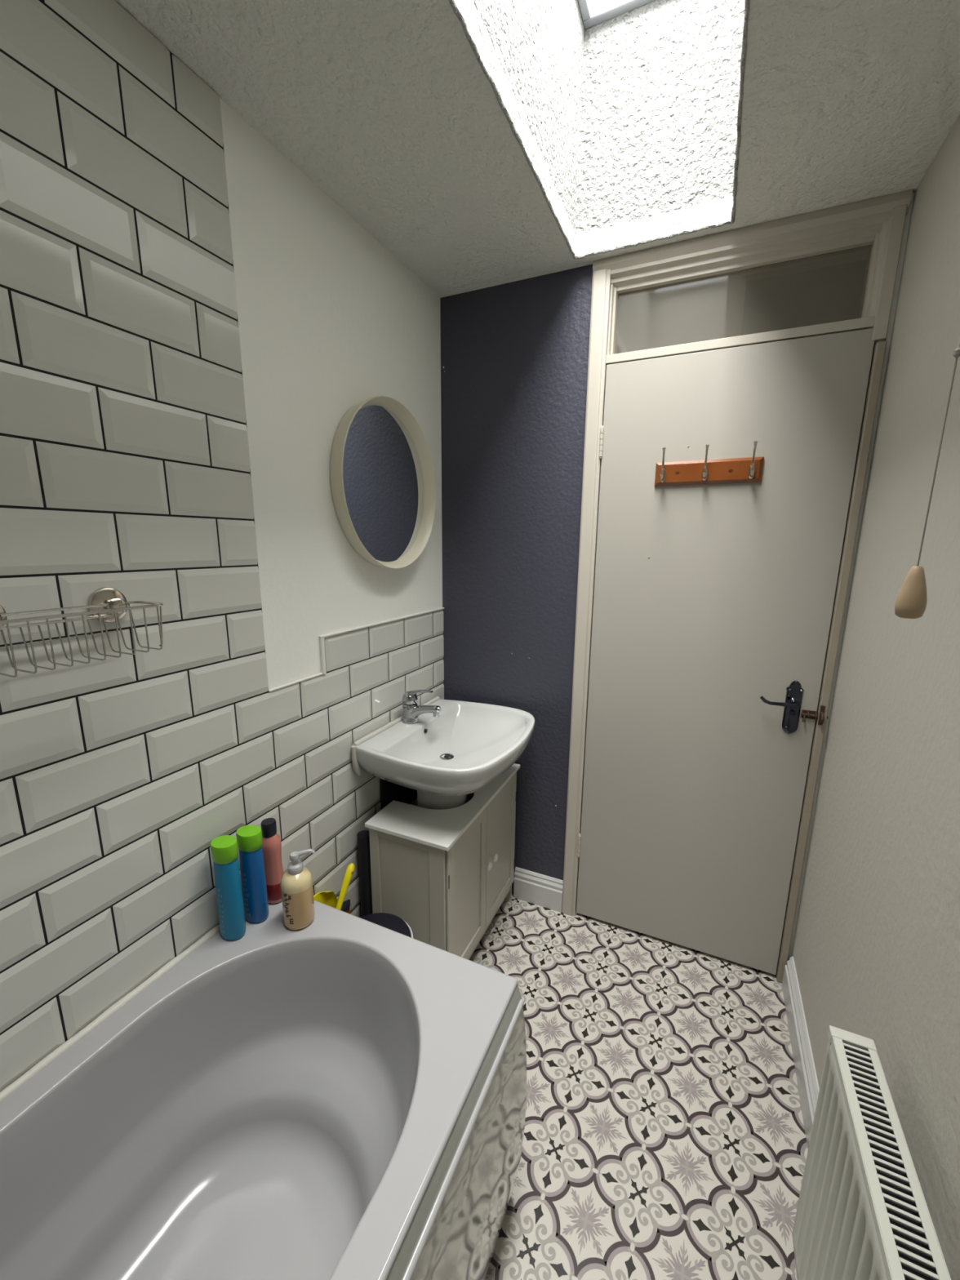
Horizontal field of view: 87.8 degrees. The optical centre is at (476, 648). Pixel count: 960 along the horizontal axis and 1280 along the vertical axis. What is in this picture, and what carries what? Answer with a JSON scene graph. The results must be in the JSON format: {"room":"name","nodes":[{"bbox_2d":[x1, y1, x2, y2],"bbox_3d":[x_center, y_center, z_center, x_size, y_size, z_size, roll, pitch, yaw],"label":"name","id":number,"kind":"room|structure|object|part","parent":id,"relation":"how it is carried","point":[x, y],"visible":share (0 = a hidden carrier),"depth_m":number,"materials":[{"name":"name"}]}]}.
{"room":"bathroom","nodes":[
{"label":"bathroom","id":0,"kind":"room"},
{"bbox_2d":[0,0,444,1092],"bbox_3d":[-0.741,0.107,0.803,0.089,2.351,2.886,6,13,24],"label":"wall","id":1,"kind":"structure","parent":0,"point":[190,324],"depth_m":0.95,"materials":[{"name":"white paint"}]},
{"bbox_2d":[0,586,163,677],"bbox_3d":[-0.674,-0.016,0.688,0.107,0.106,0.448,6,13,24],"label":"basket","id":2,"kind":"object","parent":1,"relation":"attached to","point":[106,604],"visible":1,"depth_m":0.79,"materials":[{"name":"silver metal"}]},
{"bbox_3d":[-0.705,-0.021,0.680,0.005,0.005,0.385,6,13,24],"label":"mount rail","id":3,"kind":"part","parent":2,"relation":"part of","materials":[{"name":"silver metal"}]},
{"bbox_3d":[-0.664,-0.039,0.679,0.085,0.005,0.448,6,13,24],"label":"rail","id":4,"kind":"part","parent":2,"relation":"part of","materials":[{"name":"silver metal"}]},
{"bbox_2d":[356,830,372,916],"bbox_3d":[-0.360,0.855,1.643,0.042,0.545,0.042,6,13,24],"label":"trim","id":5,"kind":"structure","parent":1,"relation":"attached to","point":[363,837],"depth_m":1.60,"materials":[{"name":"black"}]},
{"bbox_2d":[329,395,435,568],"bbox_3d":[-0.272,-0.505,1.556,0.050,0.505,0.505,6,13,24],"label":"round mirror","id":6,"kind":"object","parent":1,"relation":"attached to","point":[383,485],"visible":1,"depth_m":1.54,"materials":[{"name":"beige mirror"}]},
{"bbox_2d":[114,0,959,297],"bbox_3d":[-0.099,-0.958,0.278,1.486,0.060,2.886,6,13,24],"label":"ceiling","id":7,"kind":"structure","parent":0,"point":[388,108],"depth_m":1.00,"materials":[{"name":"white paint"}]},
{"bbox_2d":[448,0,750,259],"bbox_3d":[0.183,-1.353,0.695,0.549,0.675,1.610,6,13,24],"label":"skylight","id":8,"kind":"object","parent":7,"relation":"attached to","point":[634,114],"depth_m":1.34,"materials":[{"name":"grey"}]},
{"bbox_2d":[894,343,959,618],"bbox_3d":[0.517,-0.493,0.497,0.080,0.932,0.080,6,13,24],"label":"pull cord","id":9,"kind":"object","parent":7,"relation":"hanging from","point":[911,601],"visible":1,"depth_m":0.58,"materials":[{"name":"brown wood"}]},
{"bbox_3d":[0.518,-0.506,0.494,0.005,0.846,0.003,6,13,24],"label":"cord","id":10,"kind":"part","parent":9,"relation":"part of","materials":[{"name":"white fabric"}]},
{"bbox_2d":[469,893,808,1279],"bbox_3d":[-0.107,1.342,0.784,1.426,0.051,2.866,6,13,24],"label":"floor","id":11,"kind":"structure","parent":0,"point":[664,1136],"depth_m":1.30,"materials":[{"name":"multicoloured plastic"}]},
{"bbox_2d":[0,900,526,1279],"bbox_3d":[-0.568,1.080,0.455,0.705,0.594,1.701,6,13,24],"label":"bathtub","id":12,"kind":"object","parent":11,"relation":"on","point":[342,1095],"visible":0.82,"depth_m":0.94,"materials":[{"name":"grey plastic"}]},
{"bbox_2d":[209,835,246,940],"bbox_3d":[-0.548,0.530,1.103,0.060,0.232,0.048,6,13,24],"label":"shampoo bottle","id":13,"kind":"object","parent":12,"relation":"on","point":[224,849],"visible":1,"depth_m":1.08,"materials":[{"name":"blue plastic"}]},
{"bbox_2d":[235,824,269,923],"bbox_3d":[-0.518,0.522,1.155,0.060,0.226,0.048,6,13,24],"label":"shampoo bottle","id":14,"kind":"object","parent":12,"relation":"on","point":[249,837],"visible":0.98,"depth_m":1.14,"materials":[{"name":"blue plastic"}]},
{"bbox_2d":[260,817,284,903],"bbox_3d":[-0.500,0.516,1.217,0.056,0.212,0.048,6,13,24],"label":"bottle","id":15,"kind":"object","parent":12,"relation":"on","point":[271,840],"visible":0.73,"depth_m":1.20,"materials":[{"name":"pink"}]},
{"bbox_2d":[280,848,315,929],"bbox_3d":[-0.413,0.547,1.147,0.070,0.182,0.069,6,13,24],"label":"wash bottle","id":16,"kind":"object","parent":12,"relation":"on","point":[296,882],"visible":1,"depth_m":1.13,"materials":[{"name":"beige plastic"}]},
{"bbox_3d":[-0.259,0.873,0.278,0.014,0.014,1.663,6,13,24],"label":"panel rail","id":17,"kind":"part","parent":12,"relation":"part of","materials":[{"name":"grey plastic"}]},
{"bbox_3d":[-0.259,1.134,0.332,0.035,0.535,1.663,6,13,24],"label":"panel","id":18,"kind":"part","parent":12,"relation":"part of","materials":[{"name":"grey"}]},
{"bbox_2d":[360,912,413,937],"bbox_3d":[-0.290,0.991,1.452,0.216,0.358,0.216,6,13,24],"label":"waste bin","id":19,"kind":"object","parent":11,"relation":"on","point":[393,922],"visible":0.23,"depth_m":1.47,"materials":[{"name":"grey plastic"}]},
{"bbox_2d":[364,763,519,959],"bbox_3d":[-0.080,0.793,1.814,0.314,0.600,0.607,6,13,24],"label":"base cabinet","id":20,"kind":"object","parent":11,"relation":"on","point":[446,873],"visible":0.74,"depth_m":1.58,"materials":[{"name":"beige paint"}]},
{"bbox_3d":[-0.029,0.799,1.630,0.010,0.488,0.282,6,13,24],"label":"door","id":21,"kind":"part","parent":20,"relation":"part of","materials":[{"name":"beige paint"}]},
{"bbox_3d":[0.038,0.747,1.719,0.030,0.029,0.029,6,13,24],"label":"knob","id":22,"kind":"part","parent":20,"relation":"part of","materials":[{"name":"white"}]},
{"bbox_3d":[0.060,0.737,1.766,0.030,0.029,0.029,6,13,24],"label":"knob","id":23,"kind":"part","parent":20,"relation":"part of","materials":[{"name":"white"}]},
{"bbox_3d":[0.091,0.746,1.886,0.010,0.488,0.288,6,13,24],"label":"door","id":24,"kind":"part","parent":20,"relation":"part of","materials":[{"name":"beige paint"}]},
{"bbox_2d":[351,696,534,809],"bbox_3d":[-0.066,0.674,1.756,0.461,0.852,0.593,6,13,24],"label":"basin","id":25,"kind":"object","parent":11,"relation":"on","point":[449,757],"visible":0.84,"depth_m":1.67,"materials":[{"name":"grey ceramic"}]},
{"bbox_2d":[402,689,441,723],"bbox_3d":[-0.190,0.197,1.715,0.149,0.121,0.057,6,13,24],"label":"mixer tap","id":26,"kind":"object","parent":25,"relation":"on","point":[411,710],"visible":1,"depth_m":1.71,"materials":[{"name":"silver metal"}]},
{"bbox_3d":[-0.203,0.163,1.715,0.114,0.055,0.053,6,13,24],"label":"lever","id":27,"kind":"part","parent":26,"relation":"part of","materials":[{"name":"silver metal"}]},
{"bbox_3d":[-0.181,0.220,1.716,0.129,0.064,0.048,6,13,24],"label":"spout","id":28,"kind":"part","parent":26,"relation":"part of","materials":[{"name":"silver metal"}]},
{"bbox_3d":[-0.440,1.013,1.486,0.067,0.300,0.244,6,13,24],"label":"trim","id":29,"kind":"structure","parent":11,"relation":"on","visible":0},
{"bbox_2d":[313,890,337,907],"bbox_3d":[-0.451,0.787,1.446,0.033,0.158,0.124,6,13,24],"label":"dustpan","id":30,"kind":"object","parent":29,"relation":"on","point":[329,898],"visible":0.32,"depth_m":1.47,"materials":[{"name":"yellow plastic"}]},
{"bbox_2d":[335,862,355,913],"bbox_3d":[-0.396,0.755,1.467,0.025,0.212,0.120,6,13,24],"label":"brush","id":31,"kind":"object","parent":29,"relation":"on","point":[342,905],"visible":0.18,"depth_m":1.47,"materials":[{"name":"yellow plastic"}]},
{"bbox_2d":[440,192,914,960],"bbox_3d":[0.482,-0.088,1.764,1.326,2.351,0.080,6,13,24],"label":"wall","id":32,"kind":"structure","parent":0,"point":[514,355],"depth_m":1.80,"materials":[{"name":"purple paint"}]},
{"bbox_2d":[513,866,563,912],"bbox_3d":[0.252,0.985,2.042,0.205,0.135,0.017,6,13,24],"label":"baseboard","id":33,"kind":"structure","parent":32,"relation":"attached to","point":[535,888],"depth_m":2.03,"materials":[{"name":"white wood"}]},
{"bbox_2d":[577,0,654,29],"bbox_3d":[0.185,-1.635,0.635,0.429,0.122,1.490,6,13,24],"label":"window","id":34,"kind":"structure","parent":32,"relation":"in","point":[593,12],"depth_m":1.35,"materials":[{"name":"white glass"}]},
{"bbox_2d":[576,328,874,974],"bbox_3d":[0.711,0.111,1.635,0.698,1.992,0.096,6,13,24],"label":"door","id":35,"kind":"structure","parent":32,"relation":"in","point":[713,603],"depth_m":1.60,"materials":[{"name":"paint"}]},
{"bbox_2d":[654,440,764,486],"bbox_3d":[0.687,-0.549,1.484,0.295,0.108,0.058,6,13,24],"label":"coat rack","id":36,"kind":"object","parent":35,"relation":"attached to","point":[749,469],"visible":1,"depth_m":1.49,"materials":[{"name":"brown wood"}]},
{"bbox_3d":[0.916,0.159,1.514,0.102,0.028,0.036,6,13,24],"label":"lever","id":37,"kind":"part","parent":35,"relation":"part of","materials":[{"name":"black metal"}]},
{"bbox_3d":[0.966,0.197,1.525,0.017,0.017,0.011,6,13,24],"label":"lock knob","id":38,"kind":"part","parent":35,"relation":"part of","materials":[{"name":"black plastic"}]},
{"bbox_3d":[0.966,0.182,1.522,0.046,0.171,0.027,6,13,24],"label":"handle plate","id":39,"kind":"part","parent":35,"relation":"part of","materials":[{"name":"black metal"}]},
{"bbox_2d":[800,709,828,722],"bbox_3d":[1.019,0.207,1.505,0.068,0.035,0.022,6,13,24],"label":"bolt","id":40,"kind":"object","parent":35,"relation":"attached to","point":[810,714],"visible":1,"depth_m":1.51,"materials":[{"name":"metal"}]},
{"bbox_3d":[1.014,0.200,1.517,0.044,0.026,0.003,6,13,24],"label":"plate","id":41,"kind":"part","parent":40,"relation":"part of","materials":[{"name":"metal"}]},
{"bbox_3d":[1.021,0.202,1.507,0.068,0.009,0.009,6,13,24],"label":"sliding rod","id":42,"kind":"part","parent":40,"relation":"part of","materials":[{"name":"metal"}]},
{"bbox_2d":[561,189,912,915],"bbox_3d":[0.721,-0.036,1.651,0.775,2.301,0.100,6,13,24],"label":"trim","id":43,"kind":"structure","parent":32,"relation":"attached to","point":[878,222],"depth_m":1.46,"materials":[{"name":"beige paint"}]},
{"bbox_2d":[614,244,871,354],"bbox_3d":[0.739,-0.994,1.456,0.648,0.188,0.004,6,13,24],"label":"window","id":44,"kind":"structure","parent":32,"relation":"in","point":[828,287],"depth_m":1.43,"materials":[{"name":"beige"}]},
{"bbox_2d":[791,114,959,1279],"bbox_3d":[0.531,0.237,0.230,0.080,2.351,2.886,6,13,24],"label":"wall","id":45,"kind":"structure","parent":0,"point":[876,949],"depth_m":0.99,"materials":[{"name":"grey paint"}]},
{"bbox_2d":[782,956,819,1150],"bbox_3d":[0.472,1.326,0.467,0.019,0.122,2.696,6,13,24],"label":"baseboard","id":46,"kind":"structure","parent":45,"relation":"attached to","point":[804,1064],"depth_m":1.39,"materials":[{"name":"white wood"}]},
{"bbox_2d":[817,705,825,724],"bbox_3d":[1.027,0.201,1.482,0.012,0.060,0.026,6,13,24],"label":"keep","id":47,"kind":"object","parent":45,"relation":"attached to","point":[821,717],"visible":1,"depth_m":1.49,"materials":[{"name":"metal"}]},
{"bbox_2d":[776,340,887,983],"bbox_3d":[1.058,0.161,1.531,0.022,1.968,0.102,6,13,24],"label":"trim","id":48,"kind":"structure","parent":45,"relation":"attached to","point":[879,348],"depth_m":1.45,"materials":[{"name":"beige wood"}]},
{"bbox_2d":[791,1025,951,1279],"bbox_3d":[0.415,1.037,0.376,0.101,0.506,1.232,6,13,24],"label":"radiator","id":49,"kind":"object","parent":45,"relation":"attached to","point":[863,1213],"visible":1,"depth_m":0.75,"materials":[{"name":"white metal"}]},
{"bbox_3d":[0.374,1.038,0.395,0.007,0.496,1.220,6,13,24],"label":"panel","id":50,"kind":"part","parent":49,"relation":"part of","materials":[{"name":"white metal"}]}
]}

